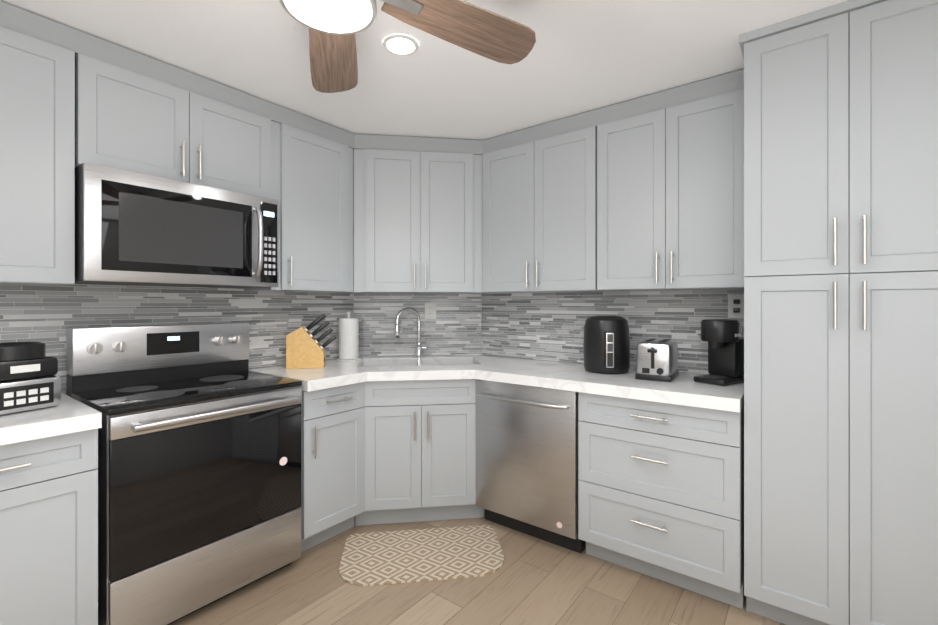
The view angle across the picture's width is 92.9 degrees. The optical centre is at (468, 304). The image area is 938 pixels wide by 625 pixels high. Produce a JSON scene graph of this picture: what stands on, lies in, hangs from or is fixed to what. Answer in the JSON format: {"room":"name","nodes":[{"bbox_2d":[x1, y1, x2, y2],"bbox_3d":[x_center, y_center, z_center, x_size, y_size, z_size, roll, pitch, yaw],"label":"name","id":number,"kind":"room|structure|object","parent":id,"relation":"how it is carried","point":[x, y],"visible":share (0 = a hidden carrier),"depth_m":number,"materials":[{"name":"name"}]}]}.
{"room":"kitchen","nodes":[
{"label":"kitchen","id":0,"kind":"room"},
{"bbox_2d":[0,0,848,139],"bbox_3d":[-0.114,-1.100,0.859,4.200,0.020,4.400,0,0,37],"label":"ceiling","id":1,"kind":"structure","parent":0,"point":[583,56],"depth_m":1.95,"materials":[{"name":"white paint"}]},
{"bbox_2d":[383,34,418,55],"bbox_3d":[-0.286,-1.085,1.870,0.150,0.008,0.150,0,0,37],"label":"recessed light","id":2,"kind":"object","parent":1,"relation":"in","point":[401,44],"visible":1,"depth_m":1.86,"materials":[{"name":"white plastic"}]},
{"bbox_2d":[279,0,535,92],"bbox_3d":[-0.327,-0.938,1.148,1.290,0.302,1.342,0,0,37],"label":"ceiling fan","id":3,"kind":"object","parent":1,"relation":"hanging from","point":[334,26],"visible":1,"depth_m":1.42,"materials":[{"name":"brown wood"}]},
{"bbox_2d":[373,294,481,356],"bbox_3d":[-0.374,0.103,3.315,0.940,2.385,0.080,0,0,-8],"label":"wall","id":4,"kind":"structure","parent":0,"point":[453,355],"depth_m":3.34,"materials":[{"name":"grey tile"}]},
{"bbox_2d":[333,149,498,293],"bbox_3d":[-0.347,-0.533,3.110,0.893,0.913,0.893,0,0,37],"label":"upper cabinet","id":5,"kind":"object","parent":4,"relation":"attached to","point":[417,222],"visible":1,"depth_m":2.88,"materials":[{"name":"grey paint"}]},
{"bbox_2d":[0,1,743,154],"bbox_3d":[-0.403,-1.038,1.800,2.392,0.092,3.046,0,0,37],"label":"trim strip","id":6,"kind":"object","parent":5,"relation":"on","point":[27,23],"visible":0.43,"depth_m":2.26,"materials":[{"name":"grey"}]},
{"bbox_2d":[354,293,480,356],"bbox_3d":[-0.368,0.141,3.270,0.928,0.476,0.008,0,0,-8],"label":"backsplash","id":7,"kind":"structure","parent":4,"relation":"attached to","point":[453,327],"depth_m":3.26,"materials":[{"name":"tile"}]},
{"bbox_2d":[425,302,435,318],"bbox_3d":[-0.283,0.050,3.274,0.084,0.124,0.007,0,0,-8],"label":"outlet","id":8,"kind":"object","parent":7,"relation":"attached to","point":[430,310],"visible":1,"depth_m":3.27,"materials":[{"name":"white plastic"}]},
{"bbox_2d":[169,517,785,624],"bbox_3d":[-0.114,1.325,0.858,4.200,0.060,4.400,0,0,37],"label":"floor","id":9,"kind":"structure","parent":0,"point":[532,580],"depth_m":1.97,"materials":[{"name":"wood"}]},
{"bbox_2d":[0,429,97,624],"bbox_3d":[-1.781,0.865,1.437,0.640,0.855,0.794,0,0,37],"label":"base cabinet","id":10,"kind":"object","parent":9,"relation":"on","point":[48,530],"visible":0.91,"depth_m":1.49,"materials":[{"name":"grey paint"}]},
{"bbox_2d":[0,393,101,444],"bbox_3d":[-1.782,0.407,1.437,0.636,0.053,0.798,0,0,37],"label":"countertop","id":11,"kind":"structure","parent":10,"relation":"on","point":[67,415],"depth_m":1.49,"materials":[{"name":"stone"}]},
{"bbox_2d":[0,342,60,415],"bbox_3d":[-1.643,0.261,1.603,0.204,0.238,0.210,0,0,23],"label":"blender","id":12,"kind":"object","parent":11,"relation":"on","point":[29,380],"visible":1,"depth_m":1.57,"materials":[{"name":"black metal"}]},
{"bbox_2d":[66,322,301,624],"bbox_3d":[-1.274,0.699,2.059,0.691,1.188,0.764,0,0,37],"label":"range","id":13,"kind":"object","parent":9,"relation":"on","point":[199,469],"visible":1,"depth_m":1.89,"materials":[{"name":"black glass"}]},
{"bbox_2d":[301,382,364,551],"bbox_3d":[-0.933,0.866,2.551,0.640,0.855,0.384,0,0,37],"label":"base cabinet","id":14,"kind":"object","parent":9,"relation":"on","point":[332,461],"visible":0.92,"depth_m":2.37,"materials":[{"name":"grey paint"}]},
{"bbox_2d":[354,379,484,525],"bbox_3d":[-0.332,0.866,2.998,1.053,0.855,1.053,0,0,37],"label":"base cabinet","id":15,"kind":"object","parent":9,"relation":"on","point":[420,450],"visible":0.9,"depth_m":2.58,"materials":[{"name":"grey paint"}]},
{"bbox_2d":[249,355,743,411],"bbox_3d":[0.083,0.488,2.439,2.389,0.214,1.439,0,0,37],"label":"countertop","id":16,"kind":"structure","parent":15,"relation":"on","point":[683,388],"depth_m":2.43,"materials":[{"name":"stone"}]},
{"bbox_2d":[286,314,336,368],"bbox_3d":[-0.947,0.219,2.691,0.276,0.321,0.104,0,0,-11],"label":"knife block","id":17,"kind":"object","parent":16,"relation":"on","point":[305,348],"visible":1,"depth_m":2.64,"materials":[{"name":"brown wood"}]},
{"bbox_2d":[337,311,360,360],"bbox_3d":[-0.818,0.215,3.029,0.156,0.330,0.156,0,0,37],"label":"paper towel holder","id":18,"kind":"object","parent":16,"relation":"on","point":[348,338],"visible":1,"depth_m":2.97,"materials":[{"name":"white paper"}]},
{"bbox_2d":[394,307,428,356],"bbox_3d":[-0.407,0.202,3.171,0.132,0.357,0.234,0,0,37],"label":"faucet","id":19,"kind":"object","parent":16,"relation":"on","point":[419,347],"visible":1,"depth_m":3.19,"materials":[{"name":"silver metal"}]},
{"bbox_2d":[583,315,629,373],"bbox_3d":[0.775,0.223,2.520,0.252,0.314,0.261,0,0,37],"label":"air fryer","id":20,"kind":"object","parent":16,"relation":"on","point":[606,345],"visible":1,"depth_m":2.42,"materials":[{"name":"black plastic"}]},
{"bbox_2d":[635,339,678,381],"bbox_3d":[0.978,0.284,2.316,0.168,0.192,0.293,0,0,32],"label":"toaster","id":21,"kind":"object","parent":16,"relation":"on","point":[657,359],"visible":1,"depth_m":2.21,"materials":[{"name":"silver metal"}]},
{"bbox_2d":[694,319,743,385],"bbox_3d":[1.225,0.227,2.174,0.215,0.306,0.165,0,0,-33],"label":"coffee maker","id":22,"kind":"object","parent":16,"relation":"on","point":[725,353],"visible":0.96,"depth_m":2.14,"materials":[{"name":"black plastic"}]},
{"bbox_2d":[339,525,503,585],"bbox_3d":[-0.239,1.290,2.311,0.820,0.009,0.470,0,0,-8],"label":"mat","id":23,"kind":"object","parent":9,"relation":"on","point":[397,557],"visible":0.9,"depth_m":2.28,"materials":[{"name":"beige fabric"}]},
{"bbox_2d":[476,379,585,552],"bbox_3d":[0.451,0.866,2.641,0.630,0.854,0.672,0,0,37],"label":"dishwasher","id":24,"kind":"object","parent":9,"relation":"on","point":[527,479],"visible":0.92,"depth_m":2.40,"materials":[{"name":"grey metal"}]},
{"bbox_2d":[578,392,745,608],"bbox_3d":[0.996,0.866,2.247,0.697,0.855,0.640,0,0,37],"label":"drawers","id":25,"kind":"object","parent":9,"relation":"on","point":[660,491],"visible":0.94,"depth_m":1.99,"materials":[{"name":"grey paint"}]},
{"bbox_2d":[744,0,937,624],"bbox_3d":[1.542,0.118,1.831,0.649,2.350,0.640,0,0,37],"label":"pantry cabinet","id":26,"kind":"object","parent":9,"relation":"on","point":[840,319],"visible":1,"depth_m":1.62,"materials":[{"name":"grey paint"}]},
{"bbox_2d":[739,0,885,58],"bbox_3d":[1.549,-1.074,1.843,0.677,0.031,0.614,0,0,37],"label":"crown molding","id":27,"kind":"structure","parent":26,"relation":"on","point":[811,17],"depth_m":1.68,"materials":[{"name":"grey paint"}]},
{"bbox_3d":[1.149,0.103,2.599,4.100,2.385,0.100,0,0,37],"label":"wall","id":28,"kind":"structure","parent":0,"visible":0},
{"bbox_2d":[483,126,613,292],"bbox_3d":[0.481,-0.533,2.816,0.769,0.913,0.360,0,0,37],"label":"upper cabinet","id":29,"kind":"object","parent":28,"relation":"attached to","point":[539,216],"visible":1,"depth_m":2.67,"materials":[{"name":"grey paint"}]},
{"bbox_2d":[482,289,743,373],"bbox_3d":[0.785,0.141,2.807,1.731,0.476,0.008,0,0,37],"label":"backsplash","id":30,"kind":"structure","parent":28,"relation":"attached to","point":[544,326],"depth_m":2.84,"materials":[{"name":"tile"}]},
{"bbox_2d":[728,294,743,317],"bbox_3d":[1.393,0.010,2.317,0.084,0.124,0.036,0,0,37],"label":"electrical outlet","id":31,"kind":"object","parent":30,"relation":"attached to","point":[735,305],"visible":0.96,"depth_m":2.33,"materials":[{"name":"white plastic"}]},
{"bbox_2d":[597,89,743,290],"bbox_3d":[1.077,-0.533,2.361,0.712,0.913,0.360,0,0,37],"label":"upper cabinet","id":32,"kind":"object","parent":28,"relation":"attached to","point":[670,198],"visible":0.96,"depth_m":2.22,"materials":[{"name":"grey paint"}]},
{"bbox_3d":[-1.745,0.102,2.101,0.100,2.385,4.200,0,0,37],"label":"wall","id":33,"kind":"structure","parent":0,"visible":0},
{"bbox_2d":[0,27,74,285],"bbox_3d":[-1.895,-0.534,1.519,0.360,0.913,0.786,0,0,37],"label":"upper cabinet","id":34,"kind":"object","parent":33,"relation":"attached to","point":[37,162],"visible":1,"depth_m":1.67,"materials":[{"name":"grey paint"}]},
{"bbox_2d":[75,53,270,198],"bbox_3d":[-1.411,-0.770,2.155,0.360,0.440,0.793,0,0,37],"label":"upper cabinet","id":35,"kind":"object","parent":33,"relation":"attached to","point":[125,119],"visible":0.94,"depth_m":2.00,"materials":[{"name":"grey paint"}]},
{"bbox_2d":[75,162,277,288],"bbox_3d":[-1.372,-0.318,2.127,0.453,0.456,0.790,0,0,37],"label":"over-the-range microwave","id":36,"kind":"object","parent":35,"relation":"attached to","point":[136,228],"visible":1,"depth_m":1.94,"materials":[{"name":"grey metal"}]},
{"bbox_2d":[0,284,353,390],"bbox_3d":[-1.631,0.141,2.160,0.008,0.476,2.631,0,0,37],"label":"backsplash","id":37,"kind":"structure","parent":33,"relation":"attached to","point":[48,316],"depth_m":2.27,"materials":[{"name":"tile"}]},
{"bbox_2d":[244,121,352,292],"bbox_3d":[-1.000,-0.533,2.694,0.360,0.913,0.543,0,0,37],"label":"upper cabinet","id":38,"kind":"object","parent":33,"relation":"attached to","point":[311,183],"visible":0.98,"depth_m":2.59,"materials":[{"name":"grey paint"}]}
]}

